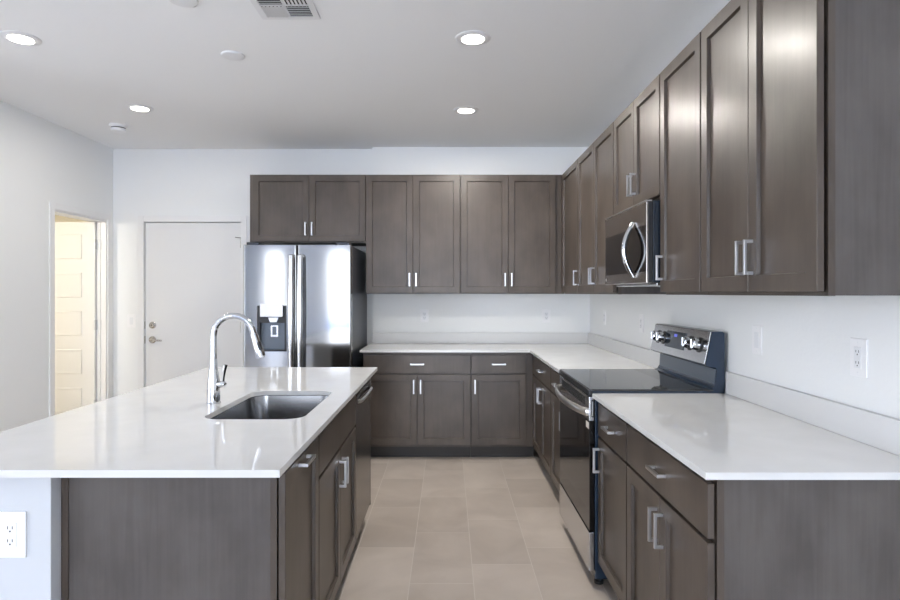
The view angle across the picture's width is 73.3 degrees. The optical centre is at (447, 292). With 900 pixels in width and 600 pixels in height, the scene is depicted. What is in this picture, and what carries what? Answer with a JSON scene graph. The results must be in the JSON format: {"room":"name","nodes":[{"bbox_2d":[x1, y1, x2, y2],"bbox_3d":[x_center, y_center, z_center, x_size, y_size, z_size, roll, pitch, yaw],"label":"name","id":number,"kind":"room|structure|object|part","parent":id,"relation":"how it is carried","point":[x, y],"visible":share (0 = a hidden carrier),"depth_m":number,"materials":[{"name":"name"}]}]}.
{"room":"kitchen","nodes":[
{"label":"kitchen","id":0,"kind":"room"},
{"bbox_2d":[0,101,112,431],"bbox_3d":[-4.080,0.013,4.950,1.840,2.743,4.100,0,0,0],"label":"wall","id":1,"kind":"structure","parent":0,"point":[42,161],"depth_m":4.60,"materials":[{"name":"white paint"}]},
{"bbox_2d":[49,201,110,416],"bbox_3d":[-3.534,0.329,5.225,0.772,2.111,0.872,0,0,0],"label":"door","id":2,"kind":"structure","parent":1,"relation":"in","point":[79,252],"depth_m":5.54,"materials":[{"name":"white paint"}]},
{"bbox_2d":[113,147,589,396],"bbox_3d":[-0.980,0.013,5.730,4.600,2.743,0.200,0,0,0],"label":"wall","id":3,"kind":"structure","parent":0,"point":[146,182],"depth_m":5.71,"materials":[{"name":"white paint"}]},
{"bbox_2d":[127,314,135,326],"bbox_3d":[-2.985,0.264,5.706,0.080,0.122,0.007,0,0,0],"label":"wall switch","id":4,"kind":"object","parent":3,"relation":"attached to","point":[131,318],"visible":1,"depth_m":5.70,"materials":[{"name":"white plastic"}]},
{"bbox_2d":[138,216,246,388],"bbox_3d":[-2.410,0.329,5.714,1.027,2.111,0.102,0,0,0],"label":"door","id":5,"kind":"structure","parent":3,"relation":"in","point":[195,271],"depth_m":5.72,"materials":[{"name":"white paint"}]},
{"bbox_3d":[-2.865,0.373,5.728,0.004,0.208,0.028,0,0,0],"label":"strike plate","id":6,"kind":"part","parent":5,"relation":"part of","materials":[{"name":"silver metal"}]},
{"bbox_3d":[-2.756,0.442,5.692,0.139,0.066,0.059,0,0,0],"label":"lever handle","id":7,"kind":"part","parent":5,"relation":"part of","materials":[{"name":"silver metal"}]},
{"bbox_2d":[250,175,365,245],"bbox_3d":[-1.227,-0.739,5.476,1.020,0.597,0.449,0,0,0],"label":"upper cabinet","id":8,"kind":"object","parent":3,"relation":"attached to","point":[284,209],"visible":0.97,"depth_m":5.29,"materials":[{"name":"laminate"}]},
{"bbox_3d":[-1.461,-0.740,5.290,0.490,0.575,0.019,0,0,0],"label":"door","id":9,"kind":"part","parent":8,"relation":"part of","materials":[{"name":"brown wood"}]},
{"bbox_3d":[-0.967,-0.740,5.290,0.490,0.575,0.019,0,0,0],"label":"door","id":10,"kind":"part","parent":8,"relation":"part of","materials":[{"name":"brown wood"}]},
{"bbox_2d":[366,175,459,293],"bbox_3d":[-0.304,-0.514,5.438,0.821,1.045,0.374,0,0,0],"label":"upper cabinet","id":11,"kind":"object","parent":3,"relation":"attached to","point":[413,221],"visible":1,"depth_m":5.29,"materials":[{"name":"laminate"}]},
{"bbox_3d":[-0.512,-0.515,5.290,0.406,1.023,0.019,0,0,0],"label":"door","id":12,"kind":"part","parent":11,"relation":"part of","materials":[{"name":"brown wood"}]},
{"bbox_3d":[-0.304,-0.514,5.314,0.821,1.045,0.019,0,0,0],"label":"frame","id":13,"kind":"part","parent":11,"relation":"part of","materials":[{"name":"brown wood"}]},
{"bbox_3d":[-0.102,-0.515,5.290,0.406,1.023,0.019,0,0,0],"label":"door","id":14,"kind":"part","parent":11,"relation":"part of","materials":[{"name":"brown wood"}]},
{"bbox_2d":[420,309,428,322],"bbox_3d":[-0.219,0.214,5.626,0.078,0.122,0.008,0,0,0],"label":"wall outlet","id":15,"kind":"object","parent":3,"relation":"attached to","point":[424,313],"visible":1,"depth_m":5.62,"materials":[{"name":"white plastic"}]},
{"bbox_2d":[460,175,563,293],"bbox_3d":[0.563,-0.514,5.438,0.911,1.045,0.374,0,0,0],"label":"upper cabinet","id":16,"kind":"object","parent":3,"relation":"attached to","point":[511,225],"visible":0.97,"depth_m":5.29,"materials":[{"name":"laminate"}]},
{"bbox_3d":[0.319,-0.515,5.290,0.412,1.023,0.019,0,0,0],"label":"door","id":17,"kind":"part","parent":16,"relation":"part of","materials":[{"name":"brown wood"}]},
{"bbox_3d":[0.733,-0.515,5.290,0.412,1.023,0.019,0,0,0],"label":"door","id":18,"kind":"part","parent":16,"relation":"part of","materials":[{"name":"brown wood"}]},
{"bbox_2d":[542,309,550,322],"bbox_3d":[0.914,0.214,5.626,0.078,0.122,0.008,0,0,0],"label":"wall outlet","id":19,"kind":"object","parent":3,"relation":"attached to","point":[546,313],"visible":1,"depth_m":5.62,"materials":[{"name":"white plastic"}]},
{"bbox_2d":[0,0,729,148],"bbox_3d":[-2.340,-1.419,-0.060,7.560,0.120,14.120,0,0,0],"label":"ceiling","id":20,"kind":"structure","parent":0,"point":[367,74],"depth_m":3.69,"materials":[{"name":"white paint"}]},
{"bbox_2d":[0,30,41,45],"bbox_3d":[-2.276,-1.352,3.224,0.188,0.012,0.188,0,0,0],"label":"recessed light","id":21,"kind":"object","parent":20,"relation":"in","point":[17,37],"visible":1,"depth_m":3.20,"materials":[{"name":"white plastic"}]},
{"bbox_2d":[109,123,127,132],"bbox_3d":[-2.670,-1.331,4.900,0.136,0.056,0.136,0,0,0],"label":"smoke detector","id":22,"kind":"object","parent":20,"relation":"attached to","point":[114,127],"visible":1,"depth_m":4.86,"materials":[{"name":"white plastic"}]},
{"bbox_2d":[125,104,153,111],"bbox_3d":[-2.262,-1.352,4.440,0.188,0.012,0.188,0,0,0],"label":"recessed light","id":23,"kind":"object","parent":20,"relation":"in","point":[135,107],"visible":1,"depth_m":4.42,"materials":[{"name":"white plastic"}]},
{"bbox_2d":[169,0,198,7],"bbox_3d":[-1.225,-1.353,2.800,0.132,0.012,0.132,0,0,0],"label":"sprinkler cover","id":24,"kind":"object","parent":20,"relation":"attached to","point":[183,3],"visible":1,"depth_m":2.81,"materials":[{"name":"white"}]},
{"bbox_2d":[221,50,244,60],"bbox_3d":[-1.228,-1.353,3.455,0.132,0.012,0.132,0,0,0],"label":"sprinkler cover","id":25,"kind":"object","parent":20,"relation":"attached to","point":[230,55],"visible":1,"depth_m":3.43,"materials":[{"name":"white plastic"}]},
{"bbox_2d":[250,0,320,19],"bbox_3d":[-0.772,-1.352,2.849,0.289,0.013,0.289,0,0,0],"label":"ceiling vent","id":26,"kind":"object","parent":20,"relation":"in","point":[267,9],"visible":1,"depth_m":2.89,"materials":[{"name":"white metal"}]},
{"bbox_2d":[453,106,478,113],"bbox_3d":[0.133,-1.352,4.490,0.188,0.012,0.188,0,0,0],"label":"recessed light","id":27,"kind":"object","parent":20,"relation":"in","point":[462,109],"visible":1,"depth_m":4.46,"materials":[{"name":"white plastic"}]},
{"bbox_2d":[455,30,490,45],"bbox_3d":[0.133,-1.352,3.224,0.188,0.012,0.188,0,0,0],"label":"recessed light","id":28,"kind":"object","parent":20,"relation":"in","point":[473,37],"visible":1,"depth_m":3.20,"materials":[{"name":"white plastic"}]},
{"bbox_2d":[334,447,618,599],"bbox_3d":[-2.340,1.444,-0.060,7.560,0.120,14.120,0,0,0],"label":"floor","id":29,"kind":"structure","parent":0,"point":[433,528],"depth_m":3.42,"materials":[{"name":"tile"}]},
{"bbox_2d":[0,478,60,599],"bbox_3d":[-1.203,0.938,2.697,0.194,0.893,2.025,0,0,0],"label":"wall","id":30,"kind":"structure","parent":29,"relation":"on","point":[36,576],"depth_m":1.69,"materials":[{"name":"grey paint"}]},
{"bbox_2d":[0,511,26,557],"bbox_3d":[-1.214,0.671,1.681,0.084,0.128,0.008,0,0,0],"label":"wall outlet","id":31,"kind":"object","parent":30,"relation":"attached to","point":[13,524],"visible":1,"depth_m":1.68,"materials":[{"name":"white plastic"}]},
{"bbox_2d":[4,523,15,546],"bbox_3d":[-1.214,0.671,1.678,0.034,0.068,0.002,0,0,0],"label":"receptacle","id":32,"kind":"object","parent":31,"relation":"attached to","point":[9,528],"depth_m":1.68,"materials":[{"name":"white plastic"}]},
{"bbox_2d":[61,436,318,599],"bbox_3d":[-0.769,0.936,1.953,0.669,0.893,0.453,0,0,0],"label":"base cabinet","id":33,"kind":"object","parent":29,"relation":"on","point":[122,538],"visible":0.87,"depth_m":1.73,"materials":[{"name":"laminate"}]},
{"bbox_3d":[-0.498,0.884,1.954,0.019,0.789,0.451,0,0,0],"label":"frame","id":34,"kind":"part","parent":33,"relation":"part of","materials":[{"name":"brown wood"}]},
{"bbox_3d":[-0.474,0.886,1.953,0.019,0.742,0.446,0,0,0],"label":"door","id":35,"kind":"part","parent":33,"relation":"part of","materials":[{"name":"brown wood"}]},
{"bbox_3d":[-0.450,0.536,1.935,0.030,0.011,0.115,0,0,0],"label":"handle","id":36,"kind":"part","parent":33,"relation":"part of","materials":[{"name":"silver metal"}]},
{"bbox_2d":[244,242,366,366],"bbox_3d":[-1.181,0.492,5.167,0.846,1.784,1.026,0,0,0],"label":"refrigerator","id":37,"kind":"object","parent":29,"relation":"on","point":[306,305],"visible":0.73,"depth_m":4.74,"materials":[{"name":"silver metal"}]},
{"bbox_3d":[-1.394,0.153,4.768,0.420,1.062,0.066,0,0,0],"label":"door","id":38,"kind":"part","parent":37,"relation":"part of","materials":[{"name":"silver metal"}]},
{"bbox_3d":[-1.383,0.136,4.756,0.179,0.104,0.051,0,0,0],"label":"dispenser panel","id":39,"kind":"part","parent":37,"relation":"part of","materials":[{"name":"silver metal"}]},
{"bbox_3d":[-1.369,0.296,4.767,0.030,0.065,0.008,0,0,0],"label":"ice lever","id":40,"kind":"part","parent":37,"relation":"part of","materials":[{"name":"grey plastic"}]},
{"bbox_3d":[-1.216,0.158,4.698,0.041,0.924,0.087,0,0,0],"label":"handle","id":41,"kind":"part","parent":37,"relation":"part of","materials":[{"name":"silver metal"}]},
{"bbox_3d":[-1.146,0.158,4.698,0.041,0.924,0.087,0,0,0],"label":"handle","id":42,"kind":"part","parent":37,"relation":"part of","materials":[{"name":"silver metal"}]},
{"bbox_3d":[-0.968,0.153,4.768,0.420,1.062,0.066,0,0,0],"label":"door","id":43,"kind":"part","parent":37,"relation":"part of","materials":[{"name":"silver metal"}]},
{"bbox_2d":[318,395,355,599],"bbox_3d":[-0.769,0.936,2.621,0.669,0.893,0.880,0,0,0],"label":"base cabinet","id":44,"kind":"object","parent":29,"relation":"on","point":[337,440],"visible":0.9,"depth_m":2.56,"materials":[{"name":"laminate"}]},
{"bbox_2d":[0,367,376,477],"bbox_3d":[-0.980,0.480,2.719,1.065,0.020,2.227,0,0,0],"label":"countertop","id":45,"kind":"structure","parent":44,"relation":"on","point":[165,429],"depth_m":2.03,"materials":[{"name":"white stone"}]},
{"bbox_2d":[206,313,265,403],"bbox_3d":[-0.904,0.277,2.580,0.251,0.386,0.060,0,0,0],"label":"faucet","id":46,"kind":"object","parent":45,"relation":"on","point":[214,383],"visible":1,"depth_m":2.57,"materials":[{"name":"silver metal"}]},
{"bbox_3d":[-0.957,0.352,2.568,0.049,0.098,0.028,0,0,14],"label":"lever","id":47,"kind":"part","parent":46,"relation":"part of","materials":[{"name":"silver metal"}]},
{"bbox_3d":[-0.914,0.184,2.580,0.198,0.201,0.027,0,0,0],"label":"spout","id":48,"kind":"part","parent":46,"relation":"part of","materials":[{"name":"silver metal"}]},
{"bbox_2d":[210,395,327,418],"bbox_3d":[-0.737,0.594,2.578,0.423,0.208,0.695,0,0,0],"label":"sink","id":49,"kind":"object","parent":45,"relation":"in","point":[263,406],"visible":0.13,"depth_m":2.90,"materials":[{"name":"silver metal"}]},
{"bbox_3d":[-0.474,0.967,2.403,0.019,0.581,0.434,0,0,0],"label":"door","id":50,"kind":"part","parent":44,"relation":"part of","materials":[{"name":"brown wood"}]},
{"bbox_3d":[-0.474,0.590,2.621,0.019,0.149,0.870,0,0,0],"label":"drawer","id":51,"kind":"part","parent":44,"relation":"part of","materials":[{"name":"brown wood"}]},
{"bbox_3d":[-0.450,0.775,2.592,0.030,0.115,0.011,0,0,0],"label":"handle","id":52,"kind":"part","parent":44,"relation":"part of","materials":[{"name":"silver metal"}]},
{"bbox_3d":[-0.450,0.775,2.650,0.030,0.115,0.011,0,0,0],"label":"handle","id":53,"kind":"part","parent":44,"relation":"part of","materials":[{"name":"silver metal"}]},
{"bbox_3d":[-0.474,0.967,2.839,0.019,0.581,0.434,0,0,0],"label":"door","id":54,"kind":"part","parent":44,"relation":"part of","materials":[{"name":"brown wood"}]},
{"bbox_2d":[354,379,372,539],"bbox_3d":[-0.750,0.940,3.357,0.621,0.887,0.582,0,0,0],"label":"dishwasher","id":55,"kind":"object","parent":29,"relation":"on","point":[363,396],"visible":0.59,"depth_m":3.33,"materials":[{"name":"silver metal"}]},
{"bbox_3d":[-0.456,0.562,3.360,0.033,0.020,0.468,0,0,0],"label":"handle","id":56,"kind":"part","parent":55,"relation":"part of","materials":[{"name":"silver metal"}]},
{"bbox_2d":[363,352,470,456],"bbox_3d":[-0.259,0.936,5.304,0.896,0.893,0.648,0,0,0],"label":"base cabinet","id":57,"kind":"object","parent":29,"relation":"on","point":[421,401],"visible":0.89,"depth_m":5.02,"materials":[{"name":"laminate"}]},
{"bbox_3d":[-0.475,0.967,5.019,0.438,0.581,0.019,0,0,0],"label":"door","id":58,"kind":"part","parent":57,"relation":"part of","materials":[{"name":"brown wood"}]},
{"bbox_3d":[-0.255,0.590,5.019,0.878,0.149,0.019,0,0,0],"label":"drawer","id":59,"kind":"part","parent":57,"relation":"part of","materials":[{"name":"brown wood"}]},
{"bbox_3d":[-0.035,0.967,5.019,0.438,0.581,0.019,0,0,0],"label":"door","id":60,"kind":"part","parent":57,"relation":"part of","materials":[{"name":"brown wood"}]},
{"bbox_2d":[470,352,533,456],"bbox_3d":[0.456,0.936,5.304,0.530,0.893,0.648,0,0,0],"label":"base cabinet","id":61,"kind":"object","parent":29,"relation":"on","point":[501,382],"visible":0.92,"depth_m":5.02,"materials":[{"name":"laminate"}]},
{"bbox_3d":[0.420,0.590,5.019,0.449,0.149,0.019,0,0,0],"label":"drawer","id":62,"kind":"part","parent":61,"relation":"part of","materials":[{"name":"brown wood"}]},
{"bbox_3d":[0.420,0.967,5.019,0.449,0.581,0.019,0,0,0],"label":"door","id":63,"kind":"part","parent":61,"relation":"part of","materials":[{"name":"brown wood"}]},
{"bbox_2d":[533,355,551,476],"bbox_3d":[0.994,0.936,4.576,0.648,0.893,0.910,0,0,0],"label":"base cabinet","id":64,"kind":"object","parent":29,"relation":"on","point":[542,391],"visible":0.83,"depth_m":4.50,"materials":[{"name":"laminate"}]},
{"bbox_3d":[0.710,0.967,4.778,0.019,0.581,0.432,0,0,0],"label":"door","id":65,"kind":"part","parent":64,"relation":"part of","materials":[{"name":"brown wood"}]},
{"bbox_3d":[0.685,0.775,4.532,0.030,0.115,0.011,0,0,0],"label":"handle","id":66,"kind":"part","parent":64,"relation":"part of","materials":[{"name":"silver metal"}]},
{"bbox_3d":[0.710,0.590,4.560,0.019,0.149,0.868,0,0,0],"label":"drawer","id":67,"kind":"part","parent":64,"relation":"part of","materials":[{"name":"brown wood"}]},
{"bbox_3d":[0.710,0.967,4.342,0.019,0.581,0.432,0,0,0],"label":"door","id":68,"kind":"part","parent":64,"relation":"part of","materials":[{"name":"brown wood"}]},
{"bbox_2d":[551,369,560,492],"bbox_3d":[0.994,0.936,3.861,0.648,0.893,0.515,0,0,0],"label":"base cabinet","id":69,"kind":"object","parent":29,"relation":"on","point":[555,376],"visible":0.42,"depth_m":3.98,"materials":[{"name":"laminate"}]},
{"bbox_2d":[360,333,659,372],"bbox_3d":[0.296,0.429,4.615,2.046,0.122,2.028,0,0,0],"label":"countertop","id":70,"kind":"structure","parent":69,"relation":"on","point":[559,351],"depth_m":5.21,"materials":[{"name":"white stone"}]},
{"bbox_3d":[0.710,0.590,3.872,0.019,0.149,0.484,0,0,0],"label":"drawer","id":71,"kind":"part","parent":69,"relation":"part of","materials":[{"name":"brown wood"}]},
{"bbox_2d":[593,403,629,599],"bbox_3d":[0.994,0.936,2.603,0.648,0.893,0.459,0,0,0],"label":"base cabinet","id":72,"kind":"object","parent":29,"relation":"on","point":[612,430],"visible":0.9,"depth_m":2.60,"materials":[{"name":"laminate"}]},
{"bbox_3d":[0.685,0.775,2.800,0.030,0.115,0.011,0,0,0],"label":"handle","id":73,"kind":"part","parent":72,"relation":"part of","materials":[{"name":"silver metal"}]},
{"bbox_3d":[0.685,0.590,2.602,0.030,0.011,0.115,0,0,0],"label":"handle","id":74,"kind":"part","parent":72,"relation":"part of","materials":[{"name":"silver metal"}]},
{"bbox_3d":[0.710,0.590,2.603,0.019,0.149,0.449,0,0,0],"label":"drawer","id":75,"kind":"part","parent":72,"relation":"part of","materials":[{"name":"brown wood"}]},
{"bbox_2d":[555,324,724,584],"bbox_3d":[0.954,0.783,3.218,0.716,1.201,0.765,0,0,0],"label":"range","id":76,"kind":"object","parent":29,"relation":"on","point":[692,360],"visible":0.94,"depth_m":3.04,"materials":[{"name":"black metal"}]},
{"bbox_3d":[0.632,0.561,3.218,0.071,0.040,0.751,0,0,0],"label":"handle","id":77,"kind":"part","parent":76,"relation":"part of","materials":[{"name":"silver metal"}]},
{"bbox_3d":[0.674,1.218,3.218,0.025,0.183,0.752,0,0,0],"label":"storage drawer","id":78,"kind":"part","parent":76,"relation":"part of","materials":[{"name":"silver metal"}]},
{"bbox_3d":[0.674,0.545,3.218,0.025,0.114,0.752,0,0,0],"label":"oven door","id":79,"kind":"part","parent":76,"relation":"part of","materials":[{"name":"silver metal"}]},
{"bbox_3d":[0.675,0.861,3.218,0.023,0.514,0.752,0,0,0],"label":"oven glass","id":80,"kind":"part","parent":76,"relation":"part of","materials":[{"name":"black glass"}]},
{"bbox_2d":[559,369,713,395],"bbox_3d":[0.953,0.467,3.218,0.584,0.030,0.765,0,0,0],"label":"cooktop","id":81,"kind":"object","parent":76,"relation":"in","point":[586,382],"depth_m":3.09,"materials":[{"name":"black glass"}]},
{"bbox_3d":[1.220,0.260,3.218,0.034,0.150,0.754,0,0,0],"label":"control panel","id":82,"kind":"part","parent":76,"relation":"part of","materials":[{"name":"silver metal"}]},
{"bbox_3d":[1.257,0.397,3.218,0.007,0.074,0.740,0,0,0],"label":"vent panel","id":83,"kind":"part","parent":76,"relation":"part of","materials":[{"name":"grey metal"}]},
{"bbox_3d":[1.217,0.251,2.930,0.020,0.073,0.074,0,0,0],"label":"knob","id":84,"kind":"part","parent":76,"relation":"part of","materials":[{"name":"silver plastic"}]},
{"bbox_2d":[627,425,899,599],"bbox_3d":[0.994,0.936,1.999,0.648,0.893,0.744,0,0,0],"label":"base cabinet","id":85,"kind":"object","parent":29,"relation":"on","point":[690,536],"visible":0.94,"depth_m":1.63,"materials":[{"name":"laminate"}]},
{"bbox_3d":[0.710,0.967,2.185,0.019,0.581,0.366,0,0,0],"label":"door","id":86,"kind":"part","parent":85,"relation":"part of","materials":[{"name":"brown wood"}]},
{"bbox_3d":[0.685,0.775,2.029,0.030,0.115,0.011,0,0,0],"label":"handle","id":87,"kind":"part","parent":85,"relation":"part of","materials":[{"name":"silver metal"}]},
{"bbox_3d":[0.685,0.590,1.998,0.030,0.011,0.115,0,0,0],"label":"handle","id":88,"kind":"part","parent":85,"relation":"part of","materials":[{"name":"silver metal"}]},
{"bbox_3d":[0.685,0.775,1.972,0.030,0.115,0.011,0,0,0],"label":"handle","id":89,"kind":"part","parent":85,"relation":"part of","materials":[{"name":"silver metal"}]},
{"bbox_3d":[0.710,0.590,1.999,0.019,0.149,0.734,0,0,0],"label":"drawer","id":90,"kind":"part","parent":85,"relation":"part of","materials":[{"name":"brown wood"}]},
{"bbox_3d":[0.710,0.967,1.815,0.019,0.581,0.366,0,0,0],"label":"door","id":91,"kind":"part","parent":85,"relation":"part of","materials":[{"name":"brown wood"}]},
{"bbox_3d":[0.734,0.884,1.999,0.019,0.789,0.744,0,0,0],"label":"frame","id":92,"kind":"part","parent":85,"relation":"part of","materials":[{"name":"brown wood"}]},
{"bbox_2d":[592,372,899,479],"bbox_3d":[0.997,0.429,2.209,0.644,0.122,1.250,0,0,0],"label":"countertop","id":93,"kind":"structure","parent":85,"relation":"on","point":[756,429],"depth_m":1.98,"materials":[{"name":"white stone"}]},
{"bbox_2d":[590,294,899,418],"bbox_3d":[1.380,0.013,-0.645,0.120,2.743,12.950,0,0,0],"label":"wall","id":94,"kind":"structure","parent":0,"point":[806,339],"depth_m":2.31,"materials":[{"name":"white paint"}]},
{"bbox_2d":[562,159,581,293],"bbox_3d":[1.139,-0.514,4.962,0.358,1.045,0.682,0,0,0],"label":"upper cabinet","id":95,"kind":"object","parent":94,"relation":"attached to","point":[570,176],"visible":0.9,"depth_m":4.95,"materials":[{"name":"laminate"}]},
{"bbox_3d":[1.030,-0.514,4.962,0.019,1.045,0.682,0,0,0],"label":"frame","id":96,"kind":"part","parent":95,"relation":"part of","materials":[{"name":"brown wood"}]},
{"bbox_2d":[603,310,605,324],"bbox_3d":[1.316,0.207,5.090,0.008,0.122,0.078,0,0,0],"label":"wall outlet","id":97,"kind":"object","parent":94,"relation":"attached to","point":[604,311],"visible":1,"depth_m":5.07,"materials":[{"name":"white plastic"}]},
{"bbox_2d":[578,122,665,293],"bbox_3d":[1.139,-0.514,4.121,0.358,1.045,0.996,0,0,0],"label":"upper cabinet","id":98,"kind":"object","parent":94,"relation":"attached to","point":[596,164],"visible":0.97,"depth_m":4.07,"materials":[{"name":"laminate"}]},
{"bbox_3d":[1.000,-0.515,4.368,0.019,1.023,0.492,0,0,0],"label":"door","id":99,"kind":"part","parent":98,"relation":"part of","materials":[{"name":"brown wood"}]},
{"bbox_3d":[0.975,-0.117,4.149,0.030,0.115,0.011,0,0,0],"label":"handle","id":100,"kind":"part","parent":98,"relation":"part of","materials":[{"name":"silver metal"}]},
{"bbox_3d":[0.975,-0.117,4.093,0.030,0.115,0.011,0,0,0],"label":"handle","id":101,"kind":"part","parent":98,"relation":"part of","materials":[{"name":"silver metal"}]},
{"bbox_3d":[1.030,-0.514,4.121,0.019,1.045,0.996,0,0,0],"label":"frame","id":102,"kind":"part","parent":98,"relation":"part of","materials":[{"name":"brown wood"}]},
{"bbox_3d":[1.000,-0.515,3.874,0.019,1.023,0.492,0,0,0],"label":"door","id":103,"kind":"part","parent":98,"relation":"part of","materials":[{"name":"brown wood"}]},
{"bbox_2d":[614,74,659,214],"bbox_3d":[1.139,-0.745,3.226,0.358,0.585,0.790,0,0,0],"label":"upper cabinet","id":104,"kind":"object","parent":94,"relation":"attached to","point":[637,128],"visible":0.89,"depth_m":3.17,"materials":[{"name":"laminate"}]},
{"bbox_3d":[1.000,-0.745,3.422,0.019,0.565,0.388,0,0,0],"label":"door","id":105,"kind":"part","parent":104,"relation":"part of","materials":[{"name":"brown wood"}]},
{"bbox_3d":[0.975,-0.577,3.255,0.030,0.115,0.011,0,0,0],"label":"handle","id":106,"kind":"part","parent":104,"relation":"part of","materials":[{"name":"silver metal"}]},
{"bbox_2d":[605,200,659,286],"bbox_3d":[1.091,-0.237,3.212,0.452,0.404,0.747,0,0,0],"label":"microwave","id":107,"kind":"object","parent":104,"relation":"attached to","point":[632,235],"visible":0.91,"depth_m":3.01,"materials":[{"name":"silver"}]},
{"bbox_3d":[0.900,-0.214,3.025,0.070,0.282,0.030,0,0,0],"label":"handle","id":108,"kind":"part","parent":107,"relation":"part of","materials":[{"name":"silver metal"}]},
{"bbox_3d":[0.975,-0.577,3.197,0.030,0.115,0.011,0,0,0],"label":"handle","id":109,"kind":"part","parent":104,"relation":"part of","materials":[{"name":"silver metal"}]},
{"bbox_3d":[1.000,-0.745,3.030,0.019,0.565,0.388,0,0,0],"label":"door","id":110,"kind":"part","parent":104,"relation":"part of","materials":[{"name":"brown wood"}]},
{"bbox_2d":[639,314,643,332],"bbox_3d":[1.316,0.207,4.120,0.008,0.122,0.078,0,0,0],"label":"wall outlet","id":111,"kind":"object","parent":94,"relation":"attached to","point":[641,317],"visible":1,"depth_m":4.10,"materials":[{"name":"white plastic"}]},
{"bbox_2d":[655,32,707,294],"bbox_3d":[1.139,-0.514,2.601,0.358,1.045,0.456,0,0,0],"label":"upper cabinet","id":112,"kind":"object","parent":94,"relation":"attached to","point":[680,81],"visible":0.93,"depth_m":2.60,"materials":[{"name":"laminate"}]},
{"bbox_3d":[0.975,-0.117,2.797,0.030,0.115,0.011,0,0,0],"label":"handle","id":113,"kind":"part","parent":112,"relation":"part of","materials":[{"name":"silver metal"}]},
{"bbox_3d":[1.030,-0.514,2.601,0.019,1.045,0.456,0,0,0],"label":"frame","id":114,"kind":"part","parent":112,"relation":"part of","materials":[{"name":"brown wood"}]},
{"bbox_2d":[752,325,761,354],"bbox_3d":[1.316,0.200,2.577,0.007,0.122,0.078,0,0,0],"label":"wall switch","id":115,"kind":"object","parent":94,"relation":"attached to","point":[756,330],"visible":1,"depth_m":2.57,"materials":[{"name":"white plastic"}]},
{"bbox_2d":[701,0,899,295],"bbox_3d":[1.139,-0.514,1.997,0.358,1.045,0.748,0,0,0],"label":"upper cabinet","id":116,"kind":"object","parent":94,"relation":"attached to","point":[800,99],"visible":1,"depth_m":1.72,"materials":[{"name":"laminate"}]},
{"bbox_3d":[1.000,-0.515,2.183,0.019,1.023,0.370,0,0,0],"label":"door","id":117,"kind":"part","parent":116,"relation":"part of","materials":[{"name":"brown wood"}]},
{"bbox_3d":[0.975,-0.117,2.025,0.030,0.115,0.011,0,0,0],"label":"handle","id":118,"kind":"part","parent":116,"relation":"part of","materials":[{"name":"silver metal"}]},
{"bbox_3d":[0.975,-0.117,1.968,0.030,0.115,0.011,0,0,0],"label":"handle","id":119,"kind":"part","parent":116,"relation":"part of","materials":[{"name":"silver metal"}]},
{"bbox_3d":[1.030,-0.514,1.997,0.019,1.045,0.748,0,0,0],"label":"frame","id":120,"kind":"part","parent":116,"relation":"part of","materials":[{"name":"brown wood"}]},
{"bbox_3d":[1.000,-0.515,1.809,0.019,1.023,0.370,0,0,0],"label":"door","id":121,"kind":"part","parent":116,"relation":"part of","materials":[{"name":"brown wood"}]},
{"bbox_2d":[726,372,899,455],"bbox_3d":[1.309,0.419,2.209,0.020,0.102,1.250,0,0,0],"label":"backsplash","id":122,"kind":"structure","parent":94,"relation":"attached to","point":[874,429],"depth_m":2.09,"materials":[{"name":"white stone"}]},
{"bbox_2d":[850,338,867,377],"bbox_3d":[1.316,0.207,1.940,0.008,0.122,0.078,0,0,0],"label":"wall outlet","id":123,"kind":"object","parent":94,"relation":"attached to","point":[858,347],"visible":1,"depth_m":1.93,"materials":[{"name":"white plastic"}]},
{"bbox_2d":[854,347,860,368],"bbox_3d":[1.313,0.207,1.940,0.002,0.068,0.034,0,0,0],"label":"receptacle","id":124,"kind":"object","parent":123,"relation":"attached to","point":[857,350],"depth_m":1.94,"materials":[{"name":"white plastic"}]}
]}

